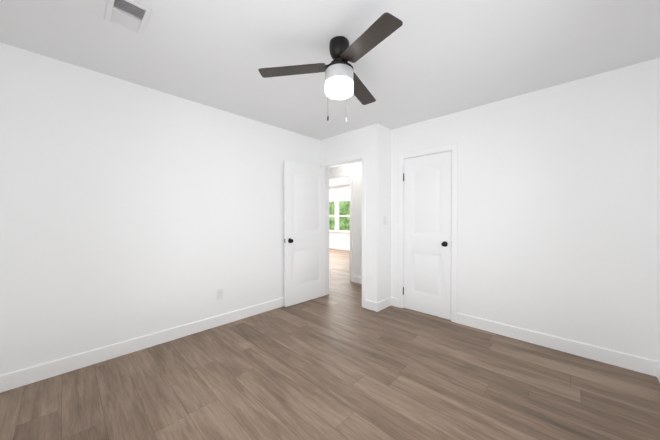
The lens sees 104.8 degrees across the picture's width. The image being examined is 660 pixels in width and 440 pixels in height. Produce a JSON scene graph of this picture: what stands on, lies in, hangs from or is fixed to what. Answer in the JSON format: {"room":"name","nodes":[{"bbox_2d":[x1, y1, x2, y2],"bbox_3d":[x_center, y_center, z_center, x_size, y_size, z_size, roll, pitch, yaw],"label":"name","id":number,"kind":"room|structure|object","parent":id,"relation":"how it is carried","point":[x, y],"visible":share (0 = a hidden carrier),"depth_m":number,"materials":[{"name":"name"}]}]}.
{"room":"empty bedroom","nodes":[
{"label":"empty bedroom","id":0,"kind":"room"},
{"bbox_2d":[0,42,320,374],"bbox_3d":[-1.274,-0.035,3.003,0.120,2.480,3.365,1,1,44],"label":"wall","id":1,"kind":"structure","parent":0,"point":[129,210],"depth_m":2.29,"materials":[{"name":"paint"}]},
{"bbox_2d":[0,297,283,392],"bbox_3d":[-1.272,1.146,2.922,0.014,0.120,3.231,1,1,44],"label":"baseboard","id":2,"kind":"structure","parent":1,"relation":"attached to","point":[23,377],"depth_m":2.27,"materials":[{"name":"white paint"}]},
{"bbox_2d":[217,289,222,299],"bbox_3d":[-1.264,0.846,2.931,0.008,0.114,0.070,1,1,44],"label":"electrical outlet plate","id":3,"kind":"object","parent":1,"relation":"attached to","point":[219,293],"visible":1,"depth_m":2.92,"materials":[{"name":"white plastic"}]},
{"bbox_2d":[284,160,325,306],"bbox_3d":[-0.343,0.176,3.758,0.776,2.020,0.133,-1,1,-44],"label":"entry door","id":4,"kind":"structure","parent":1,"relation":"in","point":[304,232],"depth_m":3.71,"materials":[{"name":"white paint"}]},
{"bbox_2d":[321,140,322,162],"bbox_3d":[-0.089,-0.048,4.114,0.055,2.480,0.120,1,1,44],"label":"wall","id":5,"kind":"structure","parent":0,"point":[321,151],"depth_m":4.06,"materials":[{"name":"paint"}]},
{"bbox_2d":[0,248,659,439],"bbox_3d":[-1.088,1.212,6.740,13.000,0.100,10.000,1,1,44],"label":"floor","id":6,"kind":"structure","parent":0,"point":[338,362],"depth_m":1.85,"materials":[{"name":"brown wood"}]},
{"bbox_2d":[0,0,659,186],"bbox_3d":[-1.088,-1.368,6.710,13.000,0.100,10.000,1,1,44],"label":"ceiling","id":7,"kind":"structure","parent":0,"point":[428,59],"depth_m":1.86,"materials":[{"name":"paint"}]},
{"bbox_2d":[104,0,151,34],"bbox_3d":[-1.233,-1.265,1.549,0.298,0.033,0.193,1,1,44],"label":"ceiling vent","id":8,"kind":"object","parent":7,"relation":"attached to","point":[131,15],"visible":0.98,"depth_m":1.55,"materials":[{"name":"white metal"}]},
{"bbox_2d":[258,12,402,121],"bbox_3d":[0.151,-0.994,1.819,1.001,0.535,0.978,1,1,44],"label":"ceiling fan","id":9,"kind":"object","parent":7,"relation":"hanging from","point":[343,80],"visible":1,"depth_m":1.73,"materials":[{"name":"brown metal"}]},
{"bbox_2d":[329,185,349,246],"bbox_3d":[0.284,-0.118,10.132,1.510,2.480,0.120,1,1,44],"label":"wall","id":10,"kind":"structure","parent":0,"point":[336,192],"depth_m":9.95,"materials":[{"name":"paint"}]},
{"bbox_2d":[329,198,349,234],"bbox_3d":[0.256,-0.178,10.102,1.700,1.390,0.140,1,1,44],"label":"window frames","id":11,"kind":"structure","parent":10,"relation":"in","point":[337,215],"depth_m":10.05,"materials":[{"name":"white wood"}]},
{"bbox_2d":[323,128,362,161],"bbox_3d":[0.215,-1.079,3.812,0.785,0.410,0.120,1,1,44],"label":"wall","id":12,"kind":"structure","parent":0,"point":[347,144],"depth_m":3.74,"materials":[{"name":"paint"}]},
{"bbox_2d":[320,153,365,307],"bbox_3d":[0.207,0.137,3.823,0.887,2.118,0.135,1,1,44],"label":"door frame","id":13,"kind":"structure","parent":12,"relation":"attached to","point":[350,158],"depth_m":3.56,"materials":[{"name":"white paint"}]},
{"bbox_2d":[329,162,361,276],"bbox_3d":[1.410,-0.047,4.057,4.800,2.480,0.120,1,1,44],"label":"wall","id":14,"kind":"structure","parent":0,"point":[356,169],"depth_m":4.84,"materials":[{"name":"paint"}]},
{"bbox_2d":[329,172,352,281],"bbox_3d":[0.058,0.117,5.343,1.166,2.122,0.135,1,1,44],"label":"door frame","id":15,"kind":"structure","parent":14,"relation":"attached to","point":[342,176],"depth_m":4.92,"materials":[{"name":"white paint"}]},
{"bbox_2d":[353,276,361,283],"bbox_3d":[0.837,1.127,4.527,1.060,0.120,0.014,1,1,44],"label":"baseboard","id":16,"kind":"structure","parent":14,"relation":"attached to","point":[356,279],"depth_m":4.82,"materials":[{"name":"white paint"}]},
{"bbox_2d":[363,126,369,299],"bbox_3d":[0.538,-0.041,3.514,0.110,2.480,0.120,1,1,44],"label":"wall","id":17,"kind":"structure","parent":0,"point":[366,140],"depth_m":3.46,"materials":[{"name":"paint"}]},
{"bbox_2d":[370,123,390,301],"bbox_3d":[0.965,-0.044,3.794,0.120,2.480,1.115,1,1,44],"label":"wall","id":18,"kind":"structure","parent":0,"point":[380,209],"depth_m":3.42,"materials":[{"name":"paint"}]},
{"bbox_2d":[365,299,377,311],"bbox_3d":[0.557,1.141,3.417,0.196,0.120,0.014,1,1,44],"label":"baseboard","id":19,"kind":"structure","parent":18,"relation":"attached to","point":[371,305],"depth_m":3.41,"materials":[{"name":"white paint"}]},
{"bbox_2d":[378,297,390,310],"bbox_3d":[0.747,1.140,3.484,0.014,0.120,0.345,1,1,44],"label":"baseboard","id":20,"kind":"structure","parent":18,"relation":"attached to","point":[384,303],"depth_m":3.47,"materials":[{"name":"white paint"}]},
{"bbox_2d":[391,58,659,360],"bbox_3d":[1.799,-0.032,2.785,2.480,2.480,0.120,1,1,44],"label":"wall","id":21,"kind":"structure","parent":0,"point":[558,219],"depth_m":2.36,"materials":[{"name":"paint"}]},
{"bbox_2d":[391,297,397,306],"bbox_3d":[0.908,1.139,3.559,0.113,0.120,0.014,1,1,44],"label":"baseboard","id":22,"kind":"structure","parent":21,"relation":"attached to","point":[394,301],"depth_m":3.56,"materials":[{"name":"white paint"}]},
{"bbox_2d":[403,152,451,319],"bbox_3d":[1.240,0.182,3.269,0.630,2.020,0.151,1,1,44],"label":"closet door","id":23,"kind":"structure","parent":21,"relation":"in","point":[427,180],"depth_m":3.23,"materials":[{"name":"white paint"}]},
{"bbox_2d":[398,143,457,322],"bbox_3d":[1.268,0.169,3.296,0.660,2.065,0.120,1,1,44],"label":"door frame","id":24,"kind":"structure","parent":21,"relation":"attached to","point":[403,205],"depth_m":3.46,"materials":[{"name":"white paint"}]},
{"bbox_2d":[457,313,656,376],"bbox_3d":[2.023,1.151,2.492,1.463,0.120,0.014,1,1,44],"label":"baseboard","id":25,"kind":"structure","parent":21,"relation":"attached to","point":[628,361],"depth_m":2.34,"materials":[{"name":"white paint"}]},
{"bbox_3d":[-1.843,-0.142,12.168,4.380,2.480,0.120,1,1,44],"label":"wall","id":26,"kind":"structure","parent":0,"visible":0},
{"bbox_2d":[329,245,349,250],"bbox_3d":[-0.113,1.059,10.433,9.300,0.120,0.014,1,1,44],"label":"baseboard","id":27,"kind":"structure","parent":26,"relation":"attached to","point":[339,247],"depth_m":9.96,"materials":[{"name":"white paint"}]},
{"bbox_3d":[1.368,-0.007,0.629,0.120,2.480,3.590,1,1,44],"label":"wall","id":28,"kind":"structure","parent":0,"visible":0},
{"bbox_2d":[657,361,659,381],"bbox_3d":[1.320,1.172,0.690,0.014,0.120,3.590,1,1,44],"label":"baseboard","id":29,"kind":"structure","parent":28,"relation":"attached to","point":[658,369],"depth_m":1.94,"materials":[{"name":"white paint"}]},
{"label":"outside","id":30,"kind":"structure","parent":0,"visible":0},
{"bbox_2d":[329,201,349,230],"bbox_3d":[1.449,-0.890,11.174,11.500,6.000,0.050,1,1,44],"label":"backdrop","id":31,"kind":"structure","parent":30,"point":[344,224],"depth_m":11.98,"materials":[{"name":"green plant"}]}
]}

